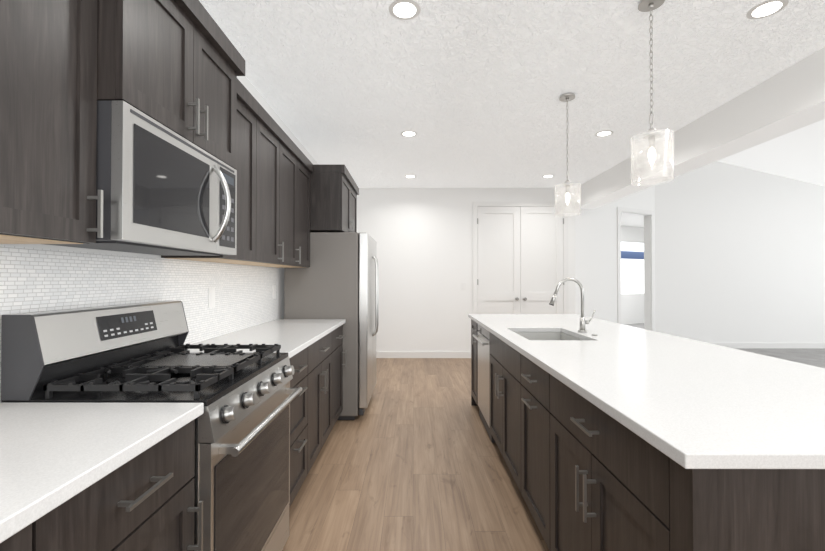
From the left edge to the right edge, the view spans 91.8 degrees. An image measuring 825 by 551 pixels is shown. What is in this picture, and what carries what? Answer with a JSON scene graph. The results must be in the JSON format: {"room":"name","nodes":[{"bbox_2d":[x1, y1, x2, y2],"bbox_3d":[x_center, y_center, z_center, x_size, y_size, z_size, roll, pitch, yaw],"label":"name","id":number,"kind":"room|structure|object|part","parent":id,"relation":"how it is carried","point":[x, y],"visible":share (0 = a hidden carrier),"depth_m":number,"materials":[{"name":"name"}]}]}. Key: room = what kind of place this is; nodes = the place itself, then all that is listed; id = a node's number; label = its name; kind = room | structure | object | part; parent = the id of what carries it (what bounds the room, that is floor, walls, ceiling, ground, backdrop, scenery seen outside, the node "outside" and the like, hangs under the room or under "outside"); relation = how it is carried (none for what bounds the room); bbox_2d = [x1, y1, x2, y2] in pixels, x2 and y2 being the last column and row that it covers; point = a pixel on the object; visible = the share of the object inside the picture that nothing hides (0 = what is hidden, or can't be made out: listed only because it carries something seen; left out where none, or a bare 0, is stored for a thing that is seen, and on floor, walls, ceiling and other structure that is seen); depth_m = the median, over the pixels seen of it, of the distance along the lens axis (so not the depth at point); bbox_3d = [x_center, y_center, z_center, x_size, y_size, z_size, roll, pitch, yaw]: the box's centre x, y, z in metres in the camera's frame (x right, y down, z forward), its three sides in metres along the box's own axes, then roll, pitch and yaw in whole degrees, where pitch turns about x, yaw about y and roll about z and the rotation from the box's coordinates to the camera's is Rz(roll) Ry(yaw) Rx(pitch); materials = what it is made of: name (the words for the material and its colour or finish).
{"room":"kitchen","nodes":[
{"label":"kitchen","id":0,"kind":"room"},
{"bbox_2d":[0,76,318,401],"bbox_3d":[-1.272,-0.131,2.231,0.120,2.840,8.690,0,-1,0],"label":"wall","id":1,"kind":"structure","parent":0,"point":[255,94],"depth_m":3.22,"materials":[{"name":"white paint"}]},
{"bbox_2d":[0,0,102,243],"bbox_3d":[-1.066,-0.554,0.794,0.297,0.917,0.740,0,-1,0],"label":"upper cabinet","id":2,"kind":"object","parent":1,"relation":"attached to","point":[50,49],"depth_m":1.02,"materials":[{"name":"brown wood"}]},
{"bbox_2d":[0,245,277,399],"bbox_3d":[-1.211,0.140,1.388,0.008,0.454,4.330,0,-1,0],"label":"tile backsplash","id":3,"kind":"structure","parent":1,"relation":"attached to","point":[36,279],"depth_m":1.75,"materials":[{"name":"white tile"}]},
{"bbox_2d":[208,288,214,307],"bbox_3d":[-1.200,0.133,2.393,0.007,0.115,0.072,0,-1,0],"label":"electrical outlet plate","id":4,"kind":"object","parent":3,"relation":"attached to","point":[211,297],"visible":1,"depth_m":2.38,"materials":[{"name":"white plastic"}]},
{"bbox_2d":[273,285,275,298],"bbox_3d":[-1.196,0.143,3.463,0.007,0.115,0.072,0,-1,0],"label":"electrical outlet plate","id":5,"kind":"object","parent":3,"relation":"attached to","point":[274,291],"visible":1,"depth_m":3.46,"materials":[{"name":"white plastic"}]},
{"bbox_2d":[100,0,239,171],"bbox_3d":[-1.029,-0.782,1.548,0.365,0.540,0.755,0,-1,0],"label":"upper cabinet","id":6,"kind":"object","parent":1,"relation":"attached to","point":[177,66],"depth_m":1.44,"materials":[{"name":"brown wood"}]},
{"bbox_2d":[45,100,236,255],"bbox_3d":[-0.990,-0.302,1.544,0.441,0.413,0.751,0,-1,0],"label":"microwave","id":7,"kind":"object","parent":6,"relation":"attached to","point":[167,191],"visible":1,"depth_m":1.34,"materials":[{"name":"silver metal"}]},
{"bbox_2d":[161,84,263,263],"bbox_3d":[-1.061,-0.542,2.162,0.297,0.917,0.466,0,-1,0],"label":"upper cabinet","id":8,"kind":"object","parent":1,"relation":"attached to","point":[250,178],"depth_m":2.26,"materials":[{"name":"brown wood"}]},
{"bbox_2d":[240,109,283,267],"bbox_3d":[-1.060,-0.539,2.538,0.297,0.917,0.526,0,-1,0],"label":"upper cabinet","id":9,"kind":"object","parent":1,"relation":"attached to","point":[273,134],"depth_m":2.65,"materials":[{"name":"brown wood"}]},
{"bbox_2d":[284,132,299,267],"bbox_3d":[-1.058,-0.535,2.944,0.297,0.917,0.526,0,-1,0],"label":"upper cabinet","id":10,"kind":"object","parent":1,"relation":"attached to","point":[291,153],"depth_m":3.04,"materials":[{"name":"brown wood"}]},
{"bbox_2d":[300,152,311,267],"bbox_3d":[-1.057,-0.532,3.320,0.297,0.917,0.466,0,-1,0],"label":"upper cabinet","id":11,"kind":"object","parent":1,"relation":"attached to","point":[305,164],"depth_m":3.43,"materials":[{"name":"brown wood"}]},
{"bbox_2d":[312,164,358,231],"bbox_3d":[-0.914,-0.692,4.024,0.577,0.584,0.919,0,-1,0],"label":"upper cabinet","id":12,"kind":"object","parent":1,"relation":"attached to","point":[334,191],"depth_m":3.56,"materials":[{"name":"brown wood"}]},
{"bbox_2d":[282,358,548,550],"bbox_3d":[-1.111,1.356,4.157,7.750,0.100,12.570,0,-1,0],"label":"floor","id":13,"kind":"structure","parent":0,"point":[411,459],"depth_m":2.52,"materials":[{"name":"brown wood"}]},
{"bbox_2d":[0,493,79,550],"bbox_3d":[-0.922,0.834,0.447,0.587,0.880,0.551,0,-1,0],"label":"base cabinet","id":14,"kind":"object","parent":13,"relation":"on","point":[58,529],"depth_m":0.70,"materials":[{"name":"brown wood"}]},
{"bbox_2d":[80,419,202,550],"bbox_3d":[-0.920,0.837,0.875,0.587,0.880,0.552,0,-1,0],"label":"base cabinet","id":15,"kind":"object","parent":13,"relation":"on","point":[143,501],"depth_m":0.95,"materials":[{"name":"brown wood"}]},
{"bbox_2d":[0,402,203,542],"bbox_3d":[-0.910,0.374,0.187,0.612,0.032,1.935,0,-1,0],"label":"countertop","id":16,"kind":"structure","parent":15,"relation":"on","point":[53,456],"depth_m":0.87,"materials":[{"name":"white stone"}]},
{"bbox_2d":[1,301,302,550],"bbox_3d":[-0.856,0.701,1.534,0.678,1.166,0.753,0,-1,0],"label":"gas range","id":17,"kind":"object","parent":13,"relation":"on","point":[133,353],"visible":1,"depth_m":1.35,"materials":[{"name":"silver metal"}]},
{"bbox_2d":[289,344,312,507],"bbox_3d":[-0.916,0.849,2.177,0.587,0.880,0.521,0,-1,0],"label":"base cabinet","id":18,"kind":"object","parent":13,"relation":"on","point":[301,408],"depth_m":2.24,"materials":[{"name":"brown wood"}]},
{"bbox_2d":[313,328,336,463],"bbox_3d":[-0.914,0.854,2.757,0.587,0.880,0.761,0,-1,0],"label":"base cabinet","id":19,"kind":"object","parent":13,"relation":"on","point":[316,406],"depth_m":2.82,"materials":[{"name":"brown wood"}]},
{"bbox_2d":[284,232,378,419],"bbox_3d":[-0.748,0.460,4.007,0.796,1.690,0.883,0,-1,0],"label":"refrigerator","id":20,"kind":"object","parent":13,"relation":"on","point":[338,278],"visible":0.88,"depth_m":3.57,"materials":[{"name":"silver metal"}]},
{"bbox_2d":[337,325,344,418],"bbox_3d":[-0.912,0.858,3.277,0.587,0.880,0.526,0,-1,0],"label":"base cabinet","id":21,"kind":"object","parent":13,"relation":"on","point":[340,335],"depth_m":3.44,"materials":[{"name":"brown wood"}]},
{"bbox_2d":[188,319,345,357],"bbox_3d":[-0.901,0.396,2.732,0.612,0.032,1.625,0,-1,0],"label":"countertop","id":22,"kind":"structure","parent":21,"relation":"on","point":[292,337],"depth_m":2.56,"materials":[{"name":"white stone"}]},
{"bbox_2d":[471,319,474,405],"bbox_3d":[0.992,0.863,3.847,0.802,0.880,0.374,0,-1,0],"label":"base cabinet","id":23,"kind":"object","parent":13,"relation":"on","point":[472,322],"depth_m":3.95,"materials":[{"name":"brown wood"}]},
{"bbox_2d":[468,314,824,468],"bbox_3d":[1.105,0.393,2.440,1.087,0.032,3.255,0,-1,0],"label":"countertop","id":24,"kind":"structure","parent":23,"relation":"on","point":[686,403],"depth_m":1.30,"materials":[{"name":"white stone"}]},
{"bbox_2d":[515,332,581,339],"bbox_3d":[0.884,0.514,2.623,0.424,0.204,0.624,0,-1,0],"label":"undermount sink","id":25,"kind":"object","parent":24,"relation":"in","point":[545,335],"visible":0.06,"depth_m":2.92,"materials":[{"name":"silver metal"}]},
{"bbox_2d":[549,278,597,335],"bbox_3d":[1.077,0.196,2.615,0.315,0.364,0.215,0,-1,0],"label":"pull-down faucet","id":26,"kind":"object","parent":24,"relation":"on","point":[583,321],"visible":1,"depth_m":2.69,"materials":[{"name":"silver metal"}]},
{"bbox_2d":[475,322,477,405],"bbox_3d":[0.990,0.859,3.364,0.802,0.880,0.732,0,-1,0],"label":"base cabinet","id":27,"kind":"object","parent":13,"relation":"on","point":[476,325],"depth_m":3.69,"materials":[{"name":"brown wood"}]},
{"bbox_2d":[473,323,495,442],"bbox_3d":[0.856,0.862,3.365,0.628,0.874,0.586,0,-1,0],"label":"dishwasher","id":28,"kind":"object","parent":27,"relation":"in","point":[482,337],"visible":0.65,"depth_m":3.30,"materials":[{"name":"silver metal"}]},
{"bbox_2d":[489,332,514,480],"bbox_3d":[0.988,0.852,2.583,0.802,0.880,0.971,0,-1,0],"label":"base cabinet","id":29,"kind":"object","parent":13,"relation":"on","point":[501,356],"depth_m":2.58,"materials":[{"name":"brown wood"}]},
{"bbox_2d":[515,350,538,528],"bbox_3d":[0.985,0.847,1.930,0.802,0.880,0.583,0,-1,0],"label":"base cabinet","id":30,"kind":"object","parent":13,"relation":"on","point":[526,371],"depth_m":2.05,"materials":[{"name":"brown wood"}]},
{"bbox_2d":[539,367,824,550],"bbox_3d":[0.983,0.841,1.293,0.802,0.880,0.937,0,-1,0],"label":"base cabinet","id":31,"kind":"object","parent":13,"relation":"on","point":[587,475],"depth_m":1.01,"materials":[{"name":"brown wood"}]},
{"bbox_2d":[357,188,574,351],"bbox_3d":[0.653,-0.873,6.516,3.940,4.400,0.120,0,-1,0],"label":"wall","id":32,"kind":"structure","parent":0,"point":[422,238],"depth_m":6.45,"materials":[{"name":"white paint"}]},
{"bbox_2d":[376,352,470,357],"bbox_3d":[-0.112,1.276,6.432,2.169,0.100,0.013,0,-1,0],"label":"baseboard","id":33,"kind":"structure","parent":32,"relation":"attached to","point":[468,354],"depth_m":6.42,"materials":[{"name":"white wood"}]},
{"bbox_2d":[473,202,568,313],"bbox_3d":[1.737,0.068,6.405,1.530,2.515,0.076,0,-1,0],"label":"pantry door","id":34,"kind":"structure","parent":32,"relation":"in","point":[520,260],"depth_m":6.43,"materials":[{"name":"white wood"}]},
{"bbox_2d":[575,47,824,208],"bbox_3d":[2.758,-2.111,2.234,0.300,2.000,8.450,0,-1,0],"label":"header","id":35,"kind":"object","parent":32,"relation":"attached to","point":[791,98],"visible":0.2,"depth_m":3.26,"materials":[{"name":"white paint"}]},
{"bbox_2d":[199,0,824,187],"bbox_3d":[-1.192,-1.500,2.242,7.600,0.100,8.690,0,-1,0],"label":"ceiling","id":36,"kind":"structure","parent":0,"point":[469,92],"depth_m":2.86,"materials":[{"name":"white paint"}]},
{"bbox_2d":[389,0,420,19],"bbox_3d":[-0.042,-1.448,2.183,0.176,0.003,0.176,0,-1,0],"label":"recessed light","id":37,"kind":"object","parent":36,"relation":"in","point":[404,9],"visible":1,"depth_m":2.17,"materials":[{"name":"white plastic"}]},
{"bbox_2d":[400,130,417,136],"bbox_3d":[-0.036,-1.432,4.043,0.176,0.003,0.176,0,-1,0],"label":"recessed light","id":38,"kind":"object","parent":36,"relation":"in","point":[408,133],"visible":1,"depth_m":4.03,"materials":[{"name":"white plastic"}]},
{"bbox_2d":[404,175,415,177],"bbox_3d":[-0.030,-1.417,5.723,0.176,0.003,0.176,0,-1,0],"label":"recessed light","id":39,"kind":"object","parent":36,"relation":"in","point":[409,176],"visible":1,"depth_m":5.72,"materials":[{"name":"white plastic"}]},
{"bbox_2d":[542,175,554,177],"bbox_3d":[1.940,-1.417,5.716,0.176,0.003,0.176,0,-1,0],"label":"recessed light","id":40,"kind":"object","parent":36,"relation":"in","point":[546,176],"visible":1,"depth_m":5.72,"materials":[{"name":"white plastic"}]},
{"bbox_2d":[555,92,580,216],"bbox_3d":[1.241,-0.963,3.204,0.196,0.957,0.196,0,-1,0],"label":"pendant light","id":41,"kind":"object","parent":36,"relation":"hanging from","point":[566,97],"depth_m":3.19,"materials":[{"name":"clear glass"}]},
{"bbox_3d":[1.241,-0.603,3.201,0.196,0.238,0.196,0,-1,0],"label":"pendant light shade","id":42,"kind":"part","parent":41,"relation":"part of","materials":[{"name":"clear glass"}]},
{"bbox_2d":[595,130,613,136],"bbox_3d":[1.934,-1.432,4.036,0.176,0.003,0.176,0,-1,0],"label":"recessed light","id":43,"kind":"object","parent":36,"relation":"in","point":[604,133],"visible":1,"depth_m":4.03,"materials":[{"name":"white plastic"}]},
{"bbox_2d":[631,0,673,185],"bbox_3d":[1.257,-0.972,2.104,0.196,0.957,0.196,0,-1,0],"label":"pendant light","id":44,"kind":"object","parent":36,"relation":"hanging from","point":[647,5],"depth_m":2.09,"materials":[{"name":"clear glass"}]},
{"bbox_3d":[1.257,-0.622,2.101,0.034,0.095,0.034,0,-1,0],"label":"pendant light bulb","id":45,"kind":"part","parent":44,"relation":"part of","materials":[{"name":"white glass"}]},
{"bbox_3d":[1.257,-0.613,2.101,0.196,0.238,0.196,0,-1,0],"label":"pendant light shade","id":46,"kind":"part","parent":44,"relation":"part of","materials":[{"name":"clear glass"}]},
{"bbox_2d":[746,0,788,18],"bbox_3d":[1.928,-1.448,2.176,0.176,0.003,0.176,0,-1,0],"label":"recessed light","id":47,"kind":"object","parent":36,"relation":"in","point":[767,8],"visible":1,"depth_m":2.17,"materials":[{"name":"white plastic"}]},
{"bbox_2d":[575,185,654,324],"bbox_3d":[5.888,-0.846,9.686,8.720,4.400,2.920,0,-1,-26],"label":"wall","id":48,"kind":"structure","parent":0,"point":[596,253],"depth_m":6.76,"materials":[{"name":"white paint"}]},
{"bbox_2d":[621,240,643,295],"bbox_3d":[6.704,-0.209,11.621,3.300,1.560,0.040,0,-1,-26],"label":"window","id":49,"kind":"structure","parent":48,"relation":"in","point":[632,242],"depth_m":11.37,"materials":[{"name":"white"}]},
{"bbox_2d":[617,207,654,330],"bbox_3d":[3.945,0.075,7.150,0.990,2.515,0.139,0,-1,-26],"label":"door frame","id":50,"kind":"structure","parent":48,"relation":"attached to","point":[649,302],"depth_m":7.29,"materials":[{"name":"white wood"}]},
{"bbox_2d":[624,323,824,367],"bbox_3d":[6.452,1.362,4.836,7.370,0.100,13.980,0,-1,0],"label":"floor","id":51,"kind":"structure","parent":0,"point":[813,356],"depth_m":6.82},
{"bbox_2d":[655,161,824,342],"bbox_3d":[7.301,-0.865,7.402,5.690,4.400,0.120,0,-1,0],"label":"wall","id":52,"kind":"structure","parent":0,"point":[739,254],"depth_m":7.34,"materials":[{"name":"white paint"}]},
{"bbox_2d":[711,343,824,348],"bbox_3d":[7.219,1.284,7.306,5.613,0.100,0.033,0,-1,0],"label":"baseboard","id":53,"kind":"structure","parent":52,"relation":"attached to","point":[731,345],"depth_m":7.31,"materials":[{"name":"white wood"}]},
{"bbox_2d":[718,119,824,185],"bbox_3d":[6.502,-1.962,4.865,7.270,1.816,13.980,0,-1,0],"label":"ceiling","id":54,"kind":"structure","parent":0,"point":[798,154],"depth_m":6.66,"materials":[{"name":"white paint"}]},
{"label":"outside","id":55,"kind":"structure","parent":0,"visible":0},
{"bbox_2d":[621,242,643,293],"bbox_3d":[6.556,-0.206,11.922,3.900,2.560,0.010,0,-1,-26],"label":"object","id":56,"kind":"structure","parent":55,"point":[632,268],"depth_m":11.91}
]}

